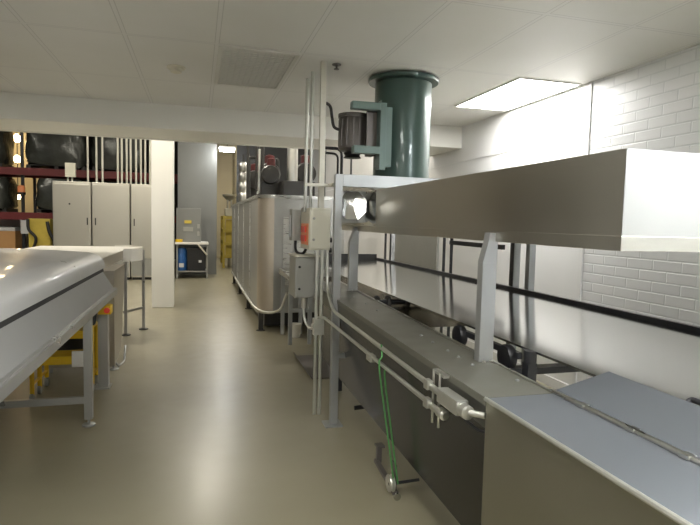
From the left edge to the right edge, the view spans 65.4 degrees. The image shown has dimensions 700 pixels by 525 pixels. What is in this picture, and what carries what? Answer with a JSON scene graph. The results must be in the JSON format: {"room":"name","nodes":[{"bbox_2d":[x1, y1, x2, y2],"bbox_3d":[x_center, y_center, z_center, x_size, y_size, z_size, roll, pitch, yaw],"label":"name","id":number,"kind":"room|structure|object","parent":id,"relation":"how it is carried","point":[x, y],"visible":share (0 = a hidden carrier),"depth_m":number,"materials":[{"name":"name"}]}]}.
{"room":"processing plant","nodes":[
{"label":"processing plant","id":0,"kind":"room"},
{"bbox_2d":[0,140,177,258],"bbox_3d":[-9.658,-2.722,19.007,9.600,5.200,0.100,0,4,-16],"label":"wall","id":1,"kind":"structure","parent":0,"point":[175,142],"depth_m":19.82,"materials":[{"name":"paint"}]},
{"bbox_2d":[151,140,173,307],"bbox_3d":[-3.142,-1.848,9.154,0.350,5.200,0.350,0,4,-16],"label":"support column","id":2,"kind":"structure","parent":0,"point":[162,152],"depth_m":9.07,"materials":[{"name":"white paint"}]},
{"bbox_2d":[178,142,216,273],"bbox_3d":[-4.114,-2.277,14.706,1.010,5.200,0.200,0,4,-16],"label":"wall","id":3,"kind":"structure","parent":0,"point":[197,162],"depth_m":14.65,"materials":[{"name":"grey paint"}]},
{"bbox_2d":[216,144,232,257],"bbox_3d":[-3.569,-2.780,21.742,4.200,5.200,0.100,0,4,-16],"label":"wall","id":4,"kind":"structure","parent":0,"point":[224,159],"depth_m":21.30,"materials":[{"name":"beige paint"}]},
{"bbox_2d":[0,92,461,155],"bbox_3d":[-3.100,-2.857,6.003,9.240,2.725,0.870,0,4,-16],"label":"header beam","id":5,"kind":"structure","parent":0,"point":[18,111],"depth_m":6.07,"materials":[{"name":"paint"}]},
{"bbox_2d":[232,145,236,204],"bbox_3d":[-3.796,-2.553,18.573,0.060,5.200,5.900,0,4,-16],"label":"wall","id":6,"kind":"structure","parent":0,"point":[235,151],"depth_m":20.21,"materials":[{"name":"beige paint"}]},
{"bbox_2d":[236,145,309,202],"bbox_3d":[-2.140,-2.321,15.930,2.310,5.200,0.100,0,4,-16],"label":"wall","id":7,"kind":"structure","parent":0,"point":[280,153],"depth_m":15.77,"materials":[{"name":"black paint"}]},
{"bbox_2d":[0,258,555,524],"bbox_3d":[-4.159,0.775,9.314,15.000,0.100,32.000,0,4,-16],"label":"floor","id":8,"kind":"structure","parent":0,"point":[207,417],"depth_m":3.68,"materials":[{"name":"concrete"}]},
{"bbox_2d":[0,227,21,248],"bbox_3d":[-9.531,-0.396,14.959,0.920,1.160,0.940,0,4,-16],"label":"carton","id":9,"kind":"object","parent":8,"relation":"on","point":[10,237],"visible":0.42,"depth_m":14.59,"materials":[{"name":"cardboard"}]},
{"bbox_2d":[0,219,28,247],"bbox_3d":[-9.749,-0.599,15.871,0.750,1.420,0.400,0,4,-16],"label":"rack","id":10,"kind":"object","parent":8,"relation":"on","point":[3,222],"visible":0.02,"depth_m":15.64,"materials":[{"name":"black metal"}]},
{"bbox_2d":[26,218,52,247],"bbox_3d":[-7.623,-0.383,13.611,0.656,1.420,0.712,0,4,-16],"label":"truck","id":11,"kind":"object","parent":8,"relation":"on","point":[40,230],"visible":0.46,"depth_m":13.32,"materials":[{"name":"yellow plastic"}]},
{"bbox_2d":[0,248,117,426],"bbox_3d":[-2.122,0.711,1.964,1.612,1.196,6.400,0,4,-16],"label":"work table","id":12,"kind":"object","parent":8,"relation":"on","point":[46,296],"visible":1,"depth_m":3.35,"materials":[{"name":"stainless steel"},{"name":"grey painted metal"}]},
{"bbox_2d":[29,321,97,398],"bbox_3d":[-2.413,0.819,4.630,0.441,0.576,0.516,0,4,-16],"label":"step stool","id":13,"kind":"object","parent":8,"relation":"on","point":[71,351],"visible":0.38,"depth_m":4.59,"materials":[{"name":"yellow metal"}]},
{"bbox_2d":[52,181,91,245],"bbox_3d":[-6.552,-0.753,12.973,0.806,2.300,0.655,0,4,-16],"label":"tall cabinet","id":14,"kind":"object","parent":8,"relation":"on","point":[72,201],"visible":0.62,"depth_m":12.66,"materials":[{"name":"grey metal"}]},
{"bbox_2d":[65,163,75,180],"bbox_3d":[-6.620,-2.130,12.915,0.220,0.449,0.120,0,4,-16],"label":"junction box","id":15,"kind":"object","parent":14,"relation":"on","point":[70,168],"visible":0.89,"depth_m":12.86,"materials":[{"name":"metal"}]},
{"bbox_2d":[86,136,88,181],"bbox_3d":[-6.192,-3.343,12.844,0.048,2.899,0.046,0,4,-16],"label":"conduit","id":16,"kind":"object","parent":14,"relation":"on","point":[87,137],"visible":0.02,"depth_m":12.89,"materials":[{"name":"metal"}]},
{"bbox_2d":[43,264,125,372],"bbox_3d":[-2.654,0.541,5.561,0.681,0.985,0.780,0,4,-16],"label":"base cabinet","id":17,"kind":"object","parent":8,"relation":"on","point":[114,273],"visible":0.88,"depth_m":5.39,"materials":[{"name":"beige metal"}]},
{"bbox_2d":[24,245,147,335],"bbox_3d":[-3.124,0.410,6.273,1.357,1.120,2.380,0,4,-16],"label":"conveyor","id":18,"kind":"object","parent":8,"relation":"on","point":[110,255],"visible":0.59,"depth_m":6.88,"materials":[{"name":"white plastic"}]},
{"bbox_2d":[0,132,177,248],"bbox_3d":[-8.656,-2.318,15.190,7.480,5.000,1.230,0,4,-16],"label":"rack","id":19,"kind":"object","parent":8,"relation":"on","point":[21,172],"visible":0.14,"depth_m":14.73,"materials":[{"name":"red metal"}]},
{"bbox_2d":[0,131,14,166],"bbox_3d":[-9.911,-3.201,14.755,1.248,1.235,1.274,0,4,-16],"label":"load","id":20,"kind":"object","parent":19,"relation":"on","point":[7,141],"visible":0.78,"depth_m":14.75},
{"bbox_2d":[0,177,17,211],"bbox_3d":[-9.905,-1.860,14.863,1.330,0.925,1.272,0,4,-16],"label":"load","id":21,"kind":"object","parent":19,"relation":"on","point":[8,186],"visible":0.94,"depth_m":14.68},
{"bbox_2d":[17,185,25,194],"bbox_3d":[-8.746,-1.934,14.503,0.200,0.250,0.200,0,4,-16],"label":"beacon","id":22,"kind":"object","parent":19,"relation":"attached to","point":[20,189],"visible":1,"depth_m":14.44,"materials":[{"name":"orange plastic"}]},
{"bbox_2d":[20,220,28,233],"bbox_3d":[-8.665,-0.951,14.594,0.270,0.360,0.020,0,4,-16],"label":"notice","id":23,"kind":"object","parent":19,"relation":"attached to","point":[24,230],"visible":0.43,"depth_m":14.57,"materials":[{"name":"paper"}]},
{"bbox_2d":[12,132,38,212],"bbox_3d":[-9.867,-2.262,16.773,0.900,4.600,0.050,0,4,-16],"label":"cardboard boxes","id":24,"kind":"object","parent":19,"relation":"on","point":[28,181],"visible":0.14,"depth_m":16.72},
{"bbox_2d":[25,133,92,170],"bbox_3d":[-8.104,-3.196,15.259,1.565,1.235,1.275,0,4,-16],"label":"load","id":25,"kind":"object","parent":19,"relation":"on","point":[48,151],"visible":0.64,"depth_m":14.71},
{"bbox_2d":[36,178,85,212],"bbox_3d":[-8.074,-1.855,15.376,1.220,0.925,1.265,0,4,-16],"label":"load","id":26,"kind":"object","parent":19,"relation":"on","point":[44,195],"visible":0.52,"depth_m":14.72},
{"bbox_2d":[91,136,148,172],"bbox_3d":[-6.587,-3.191,15.682,1.462,1.235,1.271,0,4,-16],"label":"load","id":27,"kind":"object","parent":19,"relation":"on","point":[109,144],"visible":0.53,"depth_m":15.10},
{"bbox_2d":[94,304,112,389],"bbox_3d":[-2.149,0.733,4.743,0.155,0.745,0.250,0,4,-16],"label":"post","id":28,"kind":"object","parent":8,"relation":"on","point":[103,314],"visible":0.94,"depth_m":4.75,"materials":[{"name":"grey metal"}]},
{"bbox_2d":[93,313,96,325],"bbox_3d":[-2.172,0.421,4.598,0.060,0.227,0.098,4,5,31],"label":"cable loop","id":29,"kind":"object","parent":28,"relation":"hanging from","point":[95,315],"visible":0.12,"depth_m":4.61,"materials":[{"name":"black plastic"}]},
{"bbox_2d":[92,182,130,279],"bbox_3d":[-5.743,-0.750,13.199,0.826,2.300,0.655,0,4,-16],"label":"tall cabinet","id":30,"kind":"object","parent":8,"relation":"on","point":[111,202],"visible":0.6,"depth_m":12.89,"materials":[{"name":"grey metal"}]},
{"bbox_2d":[95,137,97,181],"bbox_3d":[-6.009,-3.343,12.895,0.048,2.899,0.046,0,4,-16],"label":"conduit","id":31,"kind":"object","parent":30,"relation":"on","point":[96,156],"visible":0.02,"depth_m":12.95,"materials":[{"name":"metal"}]},
{"bbox_2d":[101,137,103,182],"bbox_3d":[-5.884,-3.342,12.930,0.048,2.899,0.046,0,4,-16],"label":"conduit","id":32,"kind":"object","parent":30,"relation":"on","point":[102,163],"visible":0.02,"depth_m":12.98,"materials":[{"name":"metal"}]},
{"bbox_2d":[116,138,118,182],"bbox_3d":[-5.556,-3.341,13.021,0.048,2.899,0.046,0,4,-16],"label":"conduit","id":33,"kind":"object","parent":30,"relation":"on","point":[117,139],"visible":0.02,"depth_m":13.07,"materials":[{"name":"metal"}]},
{"bbox_2d":[121,138,122,182],"bbox_3d":[-5.470,-3.341,13.045,0.048,2.899,0.046,0,4,-16],"label":"conduit","id":34,"kind":"object","parent":30,"relation":"on","point":[121,138],"visible":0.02,"depth_m":13.10,"materials":[{"name":"metal"}]},
{"bbox_2d":[125,138,127,183],"bbox_3d":[-5.364,-3.341,13.075,0.048,2.899,0.046,0,4,-16],"label":"conduit","id":35,"kind":"object","parent":30,"relation":"on","point":[126,139],"visible":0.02,"depth_m":13.12,"materials":[{"name":"metal"}]},
{"bbox_2d":[129,139,131,183],"bbox_3d":[-5.277,-3.341,13.099,0.048,2.899,0.046,0,4,-16],"label":"conduit","id":36,"kind":"object","parent":30,"relation":"on","point":[130,140],"visible":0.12,"depth_m":13.15,"materials":[{"name":"metal"}]},
{"bbox_2d":[131,184,151,279],"bbox_3d":[-4.924,-0.748,13.428,0.826,2.300,0.655,0,4,-16],"label":"tall cabinet","id":37,"kind":"object","parent":8,"relation":"on","point":[140,193],"visible":0.57,"depth_m":13.09,"materials":[{"name":"grey metal"}]},
{"bbox_2d":[135,139,136,183],"bbox_3d":[-5.161,-3.340,13.131,0.048,2.899,0.046,0,4,-16],"label":"conduit","id":38,"kind":"object","parent":37,"relation":"on","point":[135,139],"visible":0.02,"depth_m":13.18,"materials":[{"name":"metal"}]},
{"bbox_2d":[140,139,141,183],"bbox_3d":[-5.055,-3.340,13.161,0.048,2.899,0.046,0,4,-16],"label":"conduit","id":39,"kind":"object","parent":37,"relation":"on","point":[140,139],"visible":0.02,"depth_m":13.21,"materials":[{"name":"metal"}]},
{"bbox_2d":[144,140,145,183],"bbox_3d":[-4.959,-3.340,13.188,0.048,2.899,0.046,0,4,-16],"label":"conduit","id":40,"kind":"object","parent":37,"relation":"on","point":[144,140],"visible":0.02,"depth_m":13.23,"materials":[{"name":"metal"}]},
{"bbox_2d":[149,140,150,184],"bbox_3d":[-4.853,-3.339,13.217,0.048,2.899,0.046,0,4,-16],"label":"conduit","id":41,"kind":"object","parent":37,"relation":"on","point":[149,140],"visible":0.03,"depth_m":13.27,"materials":[{"name":"metal"}]},
{"bbox_2d":[175,241,208,278],"bbox_3d":[-4.088,-0.082,14.107,0.810,0.910,0.900,0,4,-16],"label":"table","id":42,"kind":"object","parent":8,"relation":"on","point":[206,243],"visible":0.88,"depth_m":13.71,"materials":[{"name":"white plastic"}]},
{"bbox_2d":[178,247,186,270],"bbox_3d":[-4.278,-0.091,13.840,0.270,0.580,0.280,0,4,-16],"label":"drum","id":43,"kind":"object","parent":42,"relation":"on","point":[182,252],"visible":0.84,"depth_m":13.73,"materials":[{"name":"plastic"}]},
{"bbox_2d":[176,208,200,241],"bbox_3d":[-4.167,-0.969,14.082,0.600,0.860,0.470,0,4,-16],"label":"control box","id":44,"kind":"object","parent":42,"relation":"on","point":[188,220],"visible":0.91,"depth_m":13.88,"materials":[{"name":"grey metal"}]},
{"bbox_2d":[177,268,207,271],"bbox_3d":[-4.095,0.198,14.128,0.770,0.030,0.800,0,4,-16],"label":"shelf","id":45,"kind":"object","parent":42,"relation":"attached to","point":[206,269],"depth_m":13.78,"materials":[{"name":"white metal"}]},
{"bbox_2d":[187,247,206,270],"bbox_3d":[-3.950,-0.098,14.040,0.480,0.580,0.540,0,4,-16],"label":"bin","id":46,"kind":"object","parent":42,"relation":"on","point":[196,256],"visible":1,"depth_m":13.80,"materials":[{"name":"black plastic"}]},
{"bbox_2d":[220,216,231,267],"bbox_3d":[-4.048,-0.726,18.060,0.430,1.620,2.170,0,4,-16],"label":"cabinet","id":47,"kind":"object","parent":8,"relation":"on","point":[226,227],"visible":0.75,"depth_m":17.07,"materials":[{"name":"yellow metal"}]},
{"bbox_2d":[223,194,235,265],"bbox_3d":[-3.930,-1.051,17.734,0.440,2.320,0.470,0,4,-16],"label":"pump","id":48,"kind":"object","parent":8,"relation":"on","point":[229,197],"visible":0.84,"depth_m":17.54,"materials":[{"name":"metal"}]},
{"bbox_2d":[231,194,343,330],"bbox_3d":[-1.460,-0.209,10.290,1.200,1.845,6.020,0,4,-16],"label":"storage tank","id":49,"kind":"object","parent":8,"relation":"on","point":[261,244],"visible":0.64,"depth_m":7.39,"materials":[{"name":"metal"}]},
{"bbox_2d":[239,162,246,201],"bbox_3d":[-2.203,-1.665,11.331,0.220,0.830,0.220,0,4,-16],"label":"vent stack","id":50,"kind":"object","parent":49,"relation":"on","point":[242,165],"visible":0.62,"depth_m":11.24,"materials":[{"name":"metal"}]},
{"bbox_2d":[246,146,249,198],"bbox_3d":[-1.969,-2.045,10.533,0.120,1.754,0.120,0,4,-16],"label":"pipe","id":51,"kind":"object","parent":49,"relation":"on","point":[248,147],"visible":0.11,"depth_m":10.54,"materials":[{"name":"black metal"}]},
{"bbox_2d":[242,154,257,196],"bbox_3d":[-2.094,-1.765,11.695,0.463,1.020,0.576,0,4,-16],"label":"burner","id":52,"kind":"object","parent":49,"relation":"on","point":[252,165],"visible":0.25,"depth_m":11.44,"materials":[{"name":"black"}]},
{"bbox_2d":[234,277,287,313],"bbox_3d":[-1.697,0.358,8.966,0.286,0.372,4.920,0,4,-19],"label":"air hose","id":53,"kind":"object","parent":49,"relation":"attached to","point":[241,288],"visible":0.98,"depth_m":7.27,"materials":[{"name":"plastic"}]},
{"bbox_2d":[259,146,264,181],"bbox_3d":[-1.522,-1.952,9.415,0.180,1.754,0.180,0,4,-16],"label":"pipe","id":54,"kind":"object","parent":49,"relation":"on","point":[260,147],"visible":0.07,"depth_m":9.39,"materials":[{"name":"black metal"}]},
{"bbox_2d":[249,156,278,197],"bbox_3d":[-1.736,-1.673,10.940,0.630,0.964,0.120,0,4,-16],"label":"gas manifold","id":55,"kind":"object","parent":49,"relation":"on","point":[251,157],"visible":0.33,"depth_m":10.86,"materials":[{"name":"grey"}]},
{"bbox_2d":[254,146,279,195],"bbox_3d":[-1.542,-1.634,10.089,0.463,1.020,0.576,0,4,-16],"label":"burner","id":56,"kind":"object","parent":49,"relation":"on","point":[256,150],"visible":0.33,"depth_m":9.81,"materials":[{"name":"metal"}]},
{"bbox_2d":[256,149,279,194],"bbox_3d":[-1.315,-1.401,8.732,0.352,0.765,0.432,0,4,-16],"label":"burner","id":57,"kind":"object","parent":49,"relation":"on","point":[270,174],"visible":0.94,"depth_m":8.56,"materials":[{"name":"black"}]},
{"bbox_2d":[279,148,303,195],"bbox_3d":[-0.894,-1.825,8.559,0.370,1.654,0.400,0,4,-16],"label":"duct","id":58,"kind":"object","parent":49,"relation":"on","point":[292,186],"visible":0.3,"depth_m":8.49,"materials":[{"name":"metal"}]},
{"bbox_2d":[298,155,315,195],"bbox_3d":[-0.821,-1.522,9.368,0.426,0.935,0.528,0,4,-16],"label":"burner","id":59,"kind":"object","parent":49,"relation":"on","point":[300,166],"visible":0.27,"depth_m":9.15,"materials":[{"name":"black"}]},
{"bbox_2d":[324,150,325,196],"bbox_3d":[-0.415,-1.751,8.387,0.200,1.554,0.200,0,4,-16],"label":"pipe","id":60,"kind":"object","parent":49,"relation":"on","point":[325,150],"visible":0.02,"depth_m":8.40,"materials":[{"name":"white metal"}]},
{"bbox_2d":[279,268,311,344],"bbox_3d":[-0.550,0.581,6.374,0.320,0.885,2.051,0,4,-16],"label":"stand","id":61,"kind":"object","parent":8,"relation":"on","point":[284,274],"visible":0.55,"depth_m":6.67,"materials":[{"name":"metal"}]},
{"bbox_2d":[292,322,301,337],"bbox_3d":[-0.719,0.881,7.106,0.176,0.170,0.176,0,4,-16],"label":"bucket","id":62,"kind":"object","parent":8,"relation":"on","point":[296,327],"visible":0.68,"depth_m":7.04,"materials":[{"name":"white plastic"}]},
{"bbox_2d":[293,352,329,378],"bbox_3d":[-0.146,1.057,5.718,0.760,0.050,0.900,0,4,-16],"label":"drip tray","id":63,"kind":"object","parent":8,"relation":"on","point":[306,361],"visible":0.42,"depth_m":5.65,"materials":[{"name":"metal"}]},
{"bbox_2d":[313,250,318,414],"bbox_3d":[-0.265,0.545,4.213,0.027,1.285,0.027,0,4,-16],"label":"conduit","id":64,"kind":"object","parent":8,"relation":"on","point":[317,251],"visible":0.95,"depth_m":4.20,"materials":[{"name":"grey metal"}]},
{"bbox_2d":[317,250,323,413],"bbox_3d":[-0.227,0.545,4.223,0.027,1.285,0.027,0,4,-16],"label":"conduit","id":65,"kind":"object","parent":8,"relation":"on","point":[322,251],"visible":0.95,"depth_m":4.22,"materials":[{"name":"grey metal"}]},
{"bbox_2d":[311,318,323,334],"bbox_3d":[-0.249,0.493,4.208,0.094,0.130,0.060,0,4,-16],"label":"fitting","id":66,"kind":"object","parent":65,"relation":"attached to","point":[317,325],"visible":0.84,"depth_m":4.18,"materials":[{"name":"grey metal"}]},
{"bbox_2d":[374,442,418,500],"bbox_3d":[0.252,1.190,3.213,0.181,0.170,0.516,0,4,-16],"label":"pulley","id":67,"kind":"object","parent":8,"relation":"on","point":[391,483],"visible":0.98,"depth_m":3.05,"materials":[{"name":"metal"}]},
{"bbox_2d":[313,174,699,524],"bbox_3d":[0.687,0.292,4.130,1.745,1.845,6.920,0,4,-16],"label":"processing line","id":68,"kind":"object","parent":8,"relation":"on","point":[396,304],"visible":0.88,"depth_m":2.83,"materials":[{"name":"metal"}]},
{"bbox_2d":[302,308,311,329],"bbox_3d":[-0.320,0.455,4.352,0.030,0.161,0.215,-2,5,-34],"label":"conduit","id":69,"kind":"object","parent":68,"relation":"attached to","point":[308,326],"visible":0.77,"depth_m":4.41,"materials":[{"name":"grey metal"}]},
{"bbox_2d":[325,146,351,174],"bbox_3d":[-0.120,-0.909,5.517,0.290,0.511,0.032,0,4,-16],"label":"pipe","id":70,"kind":"object","parent":68,"relation":"attached to","point":[326,147],"visible":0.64,"depth_m":5.50,"materials":[{"name":"black metal"}]},
{"bbox_2d":[318,316,448,420],"bbox_3d":[0.071,0.512,3.178,0.050,0.048,2.203,0,4,-16],"label":"conduit","id":71,"kind":"object","parent":68,"relation":"attached to","point":[443,414],"visible":0.99,"depth_m":2.67,"materials":[{"name":"grey metal"}]},
{"bbox_2d":[326,250,485,419],"bbox_3d":[0.130,0.236,3.042,0.080,0.481,2.406,0,4,-16],"label":"conduit","id":72,"kind":"object","parent":68,"relation":"attached to","point":[456,404],"visible":1,"depth_m":2.13,"materials":[{"name":"grey metal"}]},
{"bbox_2d":[301,207,331,252],"bbox_3d":[-0.267,-0.257,4.306,0.220,0.350,0.387,0,4,-16],"label":"control box","id":73,"kind":"object","parent":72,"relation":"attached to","point":[315,222],"visible":0.99,"depth_m":4.14,"materials":[{"name":"metal"}]},
{"bbox_2d":[289,209,306,253],"bbox_3d":[-0.434,-0.253,4.518,0.131,0.376,0.250,0,4,-16],"label":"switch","id":74,"kind":"object","parent":73,"relation":"attached to","point":[295,214],"visible":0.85,"depth_m":4.51,"materials":[{"name":"grey metal"}]},
{"bbox_2d":[301,226,305,231],"bbox_3d":[-0.366,-0.263,4.297,0.012,0.048,0.170,0,4,-16],"label":"switch","id":75,"kind":"object","parent":73,"relation":"attached to","point":[303,228],"depth_m":4.27,"materials":[{"name":"red plastic"}]},
{"bbox_2d":[301,235,305,240],"bbox_3d":[-0.368,-0.194,4.302,0.012,0.048,0.170,0,4,-16],"label":"switch","id":76,"kind":"object","parent":73,"relation":"attached to","point":[303,237],"depth_m":4.27,"materials":[{"name":"red plastic"}]},
{"bbox_2d":[288,253,319,307],"bbox_3d":[-0.381,0.147,4.489,0.210,0.432,0.335,0,4,-16],"label":"junction box","id":77,"kind":"object","parent":73,"relation":"attached to","point":[301,266],"visible":0.93,"depth_m":4.34,"materials":[{"name":"grey metal"}]},
{"bbox_2d":[301,223,307,244],"bbox_3d":[-0.358,-0.226,4.297,0.004,0.165,0.280,0,4,-16],"label":"switch plate","id":78,"kind":"object","parent":73,"relation":"attached to","point":[304,226],"depth_m":4.25,"materials":[{"name":"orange plastic"}]},
{"bbox_2d":[378,344,398,483],"bbox_3d":[0.203,0.825,2.913,0.060,0.801,0.188,4,5,32],"label":"rope","id":79,"kind":"object","parent":72,"relation":"hanging from","point":[381,344],"visible":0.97,"depth_m":2.91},
{"bbox_2d":[460,416,484,433],"bbox_3d":[0.444,0.583,2.003,0.015,0.047,0.208,-1,5,-28],"label":"power cable","id":80,"kind":"object","parent":72,"relation":"attached to","point":[474,427],"visible":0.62,"depth_m":1.98,"materials":[{"name":"black plastic"}]},
{"bbox_2d":[423,368,449,427],"bbox_3d":[0.356,0.558,2.242,0.075,0.225,0.130,0,4,-16],"label":"clamp","id":81,"kind":"object","parent":68,"relation":"attached to","point":[426,400],"visible":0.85,"depth_m":2.25,"materials":[{"name":"grey metal"}]},
{"bbox_2d":[342,148,699,251],"bbox_3d":[0.861,-0.327,3.527,1.511,0.312,3.616,0,4,-16],"label":"exhaust hood","id":82,"kind":"object","parent":68,"relation":"attached to","point":[627,199],"visible":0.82,"depth_m":1.93,"materials":[{"name":"metal"}]},
{"bbox_2d":[326,71,438,190],"bbox_3d":[0.405,-1.074,4.706,1.231,0.984,1.220,5,6,43],"label":"exhaust fan","id":83,"kind":"object","parent":82,"relation":"on","point":[394,129],"depth_m":4.48,"materials":[{"name":"green metal"}]},
{"bbox_2d":[481,372,699,524],"bbox_3d":[1.000,0.962,0.923,0.500,0.994,2.290,0,4,-16],"label":"machine cover","id":84,"kind":"object","parent":8,"relation":"on","point":[608,448],"visible":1,"depth_m":1.59,"materials":[{"name":"metal"}]},
{"bbox_2d":[0,0,699,126],"bbox_3d":[-1.459,-1.337,0.257,9.320,0.080,11.480,0,4,-16],"label":"ceiling","id":85,"kind":"structure","parent":0,"point":[119,50],"depth_m":3.78,"materials":[{"name":"paint"}]},
{"bbox_2d":[166,64,185,73],"bbox_3d":[-1.428,-1.580,4.473,0.150,0.050,0.150,0,4,-16],"label":"smoke detector","id":86,"kind":"object","parent":85,"relation":"attached to","point":[176,69],"visible":1,"depth_m":4.43,"materials":[{"name":"beige plastic"}]},
{"bbox_2d":[214,45,299,89],"bbox_3d":[-0.803,-1.585,4.496,0.586,0.014,1.130,0,4,-16],"label":"ceiling vent","id":87,"kind":"object","parent":85,"relation":"in","point":[235,66],"visible":1,"depth_m":4.39,"materials":[{"name":"white metal"}]},
{"bbox_2d":[303,78,308,248],"bbox_3d":[-0.387,-0.862,4.800,0.031,1.480,0.031,0,4,-16],"label":"conduit","id":88,"kind":"object","parent":85,"relation":"attached to","point":[307,79],"visible":0.79,"depth_m":4.77,"materials":[{"name":"silver metal"}]},
{"bbox_2d":[309,71,314,207],"bbox_3d":[-0.326,-0.845,4.579,0.031,1.480,0.031,0,4,-16],"label":"conduit","id":89,"kind":"object","parent":85,"relation":"attached to","point":[312,72],"visible":0.76,"depth_m":4.55,"materials":[{"name":"silver metal"}]},
{"bbox_2d":[318,61,326,207],"bbox_3d":[-0.217,-0.993,4.270,0.042,1.135,0.044,0,4,-16],"label":"post","id":90,"kind":"object","parent":85,"relation":"attached to","point":[323,64],"visible":0.98,"depth_m":4.25,"materials":[{"name":"metal"}]},
{"bbox_2d":[305,183,333,186],"bbox_3d":[-0.225,-0.603,4.217,0.230,0.025,0.113,0,4,-16],"label":"clamp","id":91,"kind":"object","parent":90,"relation":"attached to","point":[306,184],"visible":0.86,"depth_m":4.25,"materials":[{"name":"metal"}]},
{"bbox_2d":[332,63,340,69],"bbox_3d":[-0.106,-1.540,4.293,0.072,0.041,0.072,0,4,-16],"label":"sprinkler","id":92,"kind":"object","parent":85,"relation":"attached to","point":[336,65],"visible":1,"depth_m":4.28,"materials":[{"name":"metal"}]},
{"bbox_2d":[454,77,581,110],"bbox_3d":[1.542,-1.582,5.187,0.610,0.012,1.200,0,4,-16],"label":"recessed light","id":93,"kind":"object","parent":85,"relation":"in","point":[520,91],"visible":1,"depth_m":5.09,"materials":[{"name":"white paint"}]},
{"bbox_2d":[313,83,587,384],"bbox_3d":[0.517,-1.855,10.424,0.150,5.200,11.970,0,4,-16],"label":"wall","id":94,"kind":"structure","parent":0,"point":[561,115],"depth_m":5.78,"materials":[{"name":"white paint"}]},
{"bbox_2d":[0,129,433,156],"bbox_3d":[-3.256,-1.540,6.509,9.220,0.042,0.042,0,4,-16],"label":"trim","id":95,"kind":"structure","parent":94,"relation":"attached to","point":[0,129],"depth_m":6.74,"materials":[{"name":"paint"}]},
{"bbox_2d":[394,234,438,328],"bbox_3d":[0.959,-0.123,8.483,0.029,2.050,1.900,0,4,-16],"label":"board","id":96,"kind":"object","parent":94,"relation":"attached to","point":[422,251],"visible":0.21,"depth_m":8.22,"materials":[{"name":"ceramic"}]},
{"bbox_2d":[315,134,584,193],"bbox_3d":[0.433,-1.563,10.432,0.006,0.012,11.955,0,4,-16],"label":"trim","id":97,"kind":"structure","parent":94,"relation":"attached to","point":[581,134],"depth_m":5.75,"materials":[{"name":"white metal"}]},
{"bbox_2d":[435,327,567,388],"bbox_3d":[1.990,1.153,4.812,0.012,0.090,18.000,0,4,-16],"label":"baseboard","id":98,"kind":"structure","parent":94,"relation":"attached to","point":[552,382],"depth_m":5.26,"materials":[{"name":"white"}]},
{"bbox_2d":[572,81,592,383],"bbox_3d":[2.015,-0.170,4.737,0.012,2.740,0.045,0,4,-16],"label":"trim","id":99,"kind":"structure","parent":94,"relation":"attached to","point":[590,84],"depth_m":4.69,"materials":[{"name":"white metal"}]},
{"bbox_2d":[577,44,699,381],"bbox_3d":[3.301,0.176,0.430,0.150,2.740,9.030,0,4,-16],"label":"wall","id":100,"kind":"structure","parent":0,"point":[655,104],"depth_m":4.04,"materials":[{"name":"glazed ceramic tile"},{"name":"grout"}]},
{"bbox_3d":[-7.077,-5.021,14.936,12.370,0.100,18.750,0,4,-16],"label":"ceiling","id":101,"kind":"structure","parent":0,"visible":0},
{"bbox_2d":[14,132,20,199],"bbox_3d":[-9.749,-3.478,15.954,0.220,3.250,0.220,0,4,-16],"label":"string","id":102,"kind":"object","parent":101,"relation":"hanging from","point":[16,136],"visible":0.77,"depth_m":15.92,"materials":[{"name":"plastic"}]},
{"bbox_2d":[219,145,234,151],"bbox_3d":[-3.248,-3.897,14.428,0.420,1.890,0.250,0,4,-16],"label":"tube light","id":103,"kind":"object","parent":101,"relation":"hanging from","point":[227,148],"visible":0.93,"depth_m":14.39,"materials":[{"name":"white glass"}]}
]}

